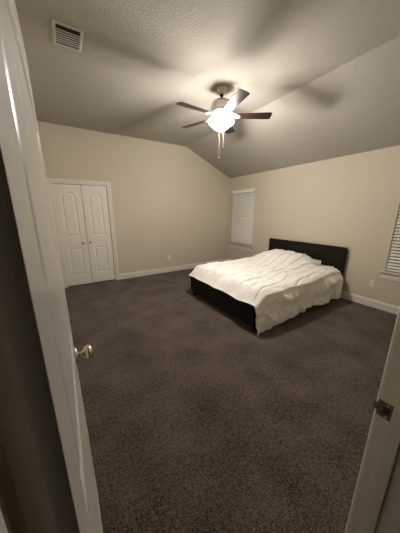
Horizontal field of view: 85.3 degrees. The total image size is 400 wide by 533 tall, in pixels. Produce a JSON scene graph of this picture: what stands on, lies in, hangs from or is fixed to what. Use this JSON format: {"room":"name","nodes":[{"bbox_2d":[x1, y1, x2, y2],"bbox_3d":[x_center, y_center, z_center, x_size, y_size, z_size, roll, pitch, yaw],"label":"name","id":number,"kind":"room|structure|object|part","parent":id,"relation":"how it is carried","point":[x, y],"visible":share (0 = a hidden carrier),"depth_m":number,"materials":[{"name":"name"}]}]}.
{"room":"bedroom","nodes":[
{"label":"bedroom","id":0,"kind":"room"},
{"bbox_2d":[0,436,28,532],"bbox_3d":[-1.632,-0.507,2.031,0.130,3.058,4.916,-9,17,-31],"label":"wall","id":1,"kind":"structure","parent":0,"point":[8,492],"depth_m":0.58,"materials":[{"name":"beige paint"}]},
{"bbox_2d":[37,121,229,273],"bbox_3d":[-1.048,-1.325,5.264,4.646,3.058,0.130,-9,17,-31],"label":"wall","id":2,"kind":"structure","parent":0,"point":[167,199],"depth_m":5.10,"materials":[{"name":"beige paint"}]},
{"bbox_2d":[52,184,92,285],"bbox_3d":[-2.557,-0.593,4.400,0.470,2.023,0.097,-9,17,-31],"label":"door","id":3,"kind":"structure","parent":2,"relation":"in","point":[67,197],"depth_m":4.39,"materials":[{"name":"white paint"}]},
{"bbox_2d":[46,178,119,287],"bbox_3d":[-2.382,-0.668,4.563,1.118,2.132,0.148,-9,17,-31],"label":"trim","id":4,"kind":"structure","parent":2,"relation":"attached to","point":[50,181],"depth_m":4.39,"materials":[{"name":"beige paint"}]},
{"bbox_2d":[80,185,114,281],"bbox_3d":[-2.150,-0.656,4.645,0.470,2.023,0.097,-9,17,-31],"label":"door","id":5,"kind":"structure","parent":2,"relation":"in","point":[94,198],"depth_m":4.63,"materials":[{"name":"white paint"}]},
{"bbox_2d":[119,259,227,279],"bbox_3d":[-1.008,0.108,5.564,4.386,0.132,0.014,-9,17,-31],"label":"baseboard","id":6,"kind":"structure","parent":2,"relation":"attached to","point":[187,266],"depth_m":5.58,"materials":[{"name":"beige paint"}]},
{"bbox_2d":[14,0,399,177],"bbox_3d":[0.279,-2.028,2.884,4.646,0.831,5.161,-9,17,-31],"label":"ceiling","id":7,"kind":"structure","parent":0,"point":[327,72],"depth_m":2.40,"materials":[{"name":"grey paint"}]},
{"bbox_2d":[51,18,83,51],"bbox_3d":[-1.187,-2.058,1.949,0.236,0.011,0.304,-9,17,-31],"label":"ceiling vent","id":8,"kind":"object","parent":7,"relation":"in","point":[63,34],"visible":1,"depth_m":1.94,"materials":[{"name":"white metal"}]},
{"bbox_2d":[176,85,271,159],"bbox_3d":[0.249,-1.860,2.841,1.217,0.837,1.257,-9,17,-31],"label":"ceiling fan","id":9,"kind":"object","parent":7,"relation":"hanging from","point":[221,108],"visible":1,"depth_m":2.76,"materials":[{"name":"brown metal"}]},
{"bbox_3d":[-0.072,-1.905,2.608,0.443,0.006,0.134,-10,28,-33],"label":"blade","id":10,"kind":"part","parent":9,"relation":"part of","materials":[{"name":"brown wood"}]},
{"bbox_3d":[-0.060,-2.028,3.094,0.443,0.006,0.134,11,29,36],"label":"blade","id":11,"kind":"part","parent":9,"relation":"part of","materials":[{"name":"brown wood"}]},
{"bbox_3d":[0.420,-2.064,3.233,0.134,0.006,0.443,-7,11,21],"label":"blade","id":12,"kind":"part","parent":9,"relation":"part of","materials":[{"name":"brown wood"}]},
{"bbox_3d":[0.401,-1.865,2.447,0.134,0.006,0.443,7,11,-19],"label":"blade","id":13,"kind":"part","parent":9,"relation":"part of","materials":[{"name":"brown wood"}]},
{"bbox_3d":[0.705,-1.963,2.833,0.443,0.006,0.134,0,3,1],"label":"blade","id":14,"kind":"part","parent":9,"relation":"part of","materials":[{"name":"brown wood"}]},
{"bbox_2d":[64,268,396,532],"bbox_3d":[0.705,0.883,2.921,4.646,0.080,8.098,-9,17,-31],"label":"floor","id":15,"kind":"structure","parent":0,"point":[197,421],"depth_m":1.79,"materials":[{"name":"brown carpet"}]},
{"bbox_2d":[191,238,347,331],"bbox_3d":[1.184,0.096,3.981,2.240,0.925,1.715,-9,17,-31],"label":"frame","id":16,"kind":"object","parent":15,"relation":"on","point":[335,256],"visible":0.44,"depth_m":3.84,"materials":[{"name":"black wood"}]},
{"bbox_3d":[0.274,0.488,3.453,0.052,0.277,1.645,-9,17,-31],"label":"footboard","id":17,"kind":"part","parent":16,"relation":"part of","materials":[{"name":"black wood"}]},
{"bbox_3d":[2.099,-0.074,4.544,0.065,0.875,1.684,-9,17,-31],"label":"headboard","id":18,"kind":"part","parent":16,"relation":"part of","materials":[{"name":"black leather"}]},
{"bbox_3d":[1.209,0.180,4.005,2.045,0.260,1.498,-9,17,-31],"label":"mattress","id":19,"kind":"object","parent":16,"relation":"on","visible":0},
{"bbox_2d":[189,249,342,335],"bbox_3d":[1.158,0.200,3.925,2.179,0.758,1.827,-9,17,-31],"label":"duvet","id":20,"kind":"object","parent":19,"relation":"on","point":[280,284],"visible":1,"depth_m":3.38,"materials":[{"name":"white fabric"}]},
{"bbox_2d":[228,145,399,305],"bbox_3d":[2.199,-0.806,4.423,0.130,2.455,5.161,-9,17,-31],"label":"wall","id":21,"kind":"structure","parent":0,"point":[352,202],"depth_m":3.81,"materials":[{"name":"beige paint"}]},
{"bbox_2d":[229,192,253,251],"bbox_3d":[1.169,-1.263,5.959,0.177,1.575,1.002,-9,17,-31],"label":"window","id":22,"kind":"structure","parent":21,"relation":"in","point":[238,246],"depth_m":6.03,"materials":[{"name":"beige paint"}]},
{"bbox_3d":[1.146,-0.606,6.110,0.122,0.022,1.002,-9,17,-31],"label":"sill","id":23,"kind":"part","parent":22,"relation":"part of","materials":[{"name":"beige paint"}]},
{"bbox_2d":[231,188,254,245],"bbox_3d":[1.146,-1.335,5.926,0.088,1.430,0.894,-9,17,-31],"label":"window blind","id":24,"kind":"object","parent":22,"relation":"attached to","point":[244,236],"visible":0.98,"depth_m":5.90,"materials":[{"name":"white plastic"}]},
{"bbox_3d":[1.228,-1.332,5.980,0.004,1.370,0.798,-9,17,-31],"label":"pane","id":25,"kind":"part","parent":22,"relation":"part of","materials":[{"name":"clear glass"}]},
{"bbox_2d":[228,259,398,314],"bbox_3d":[2.143,0.331,4.665,0.014,0.132,4.916,-9,17,-31],"label":"baseboard","id":26,"kind":"structure","parent":21,"relation":"attached to","point":[390,308],"depth_m":3.59,"materials":[{"name":"beige paint"}]},
{"bbox_2d":[369,280,375,286],"bbox_3d":[2.813,0.276,3.545,0.008,0.116,0.072,-9,17,-31],"label":"wall outlet","id":27,"kind":"object","parent":21,"relation":"attached to","point":[372,282],"visible":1,"depth_m":3.54,"materials":[{"name":"white plastic"}]},
{"bbox_2d":[379,214,399,281],"bbox_3d":[3.144,-0.486,2.880,0.177,1.575,1.002,-9,17,-31],"label":"window","id":28,"kind":"structure","parent":21,"relation":"in","point":[387,275],"depth_m":3.31,"materials":[{"name":"beige paint"}]},
{"bbox_3d":[3.122,0.170,3.031,0.122,0.022,1.002,-9,17,-31],"label":"sill","id":29,"kind":"part","parent":28,"relation":"part of","materials":[{"name":"beige paint"}]},
{"bbox_2d":[386,209,399,272],"bbox_3d":[3.122,-0.553,2.849,0.088,1.442,0.894,-9,17,-31],"label":"window blind","id":30,"kind":"object","parent":28,"relation":"attached to","point":[396,245],"visible":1,"depth_m":3.26,"materials":[{"name":"white plastic"}]},
{"bbox_3d":[3.203,-0.556,2.900,0.040,1.450,0.878,-9,17,-31],"label":"frame","id":31,"kind":"part","parent":28,"relation":"part of","materials":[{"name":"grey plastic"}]},
{"bbox_3d":[1.616,-0.279,1.113,4.646,3.058,0.122,-9,17,-31],"label":"wall","id":32,"kind":"structure","parent":0,"visible":0},
{"bbox_2d":[0,0,102,532],"bbox_3d":[-0.367,0.370,0.615,0.181,2.025,0.883,-9,17,-31],"label":"door","id":33,"kind":"structure","parent":32,"relation":"in","point":[44,431],"depth_m":0.20,"materials":[{"name":"beige paint"}]},
{"bbox_3d":[-0.513,0.385,0.974,0.063,0.060,0.060,-9,17,-31],"label":"knob","id":34,"kind":"part","parent":33,"relation":"part of","materials":[{"name":"silver metal"}]},
{"bbox_2d":[0,306,399,532],"bbox_3d":[0.248,0.390,0.405,0.999,2.113,0.149,-9,17,-31],"label":"trim","id":35,"kind":"structure","parent":32,"relation":"attached to","point":[375,506],"depth_m":0.71,"materials":[{"name":"beige paint"}]},
{"bbox_3d":[0.212,0.376,0.460,0.999,2.113,0.013,-9,17,-31],"label":"casing","id":36,"kind":"part","parent":35,"relation":"part of","materials":[{"name":"beige paint"}]},
{"bbox_3d":[0.590,0.460,0.702,0.005,0.058,0.051,-9,17,-31],"label":"strike plate","id":37,"kind":"part","parent":35,"relation":"part of","materials":[{"name":"grey metal"}]}
]}

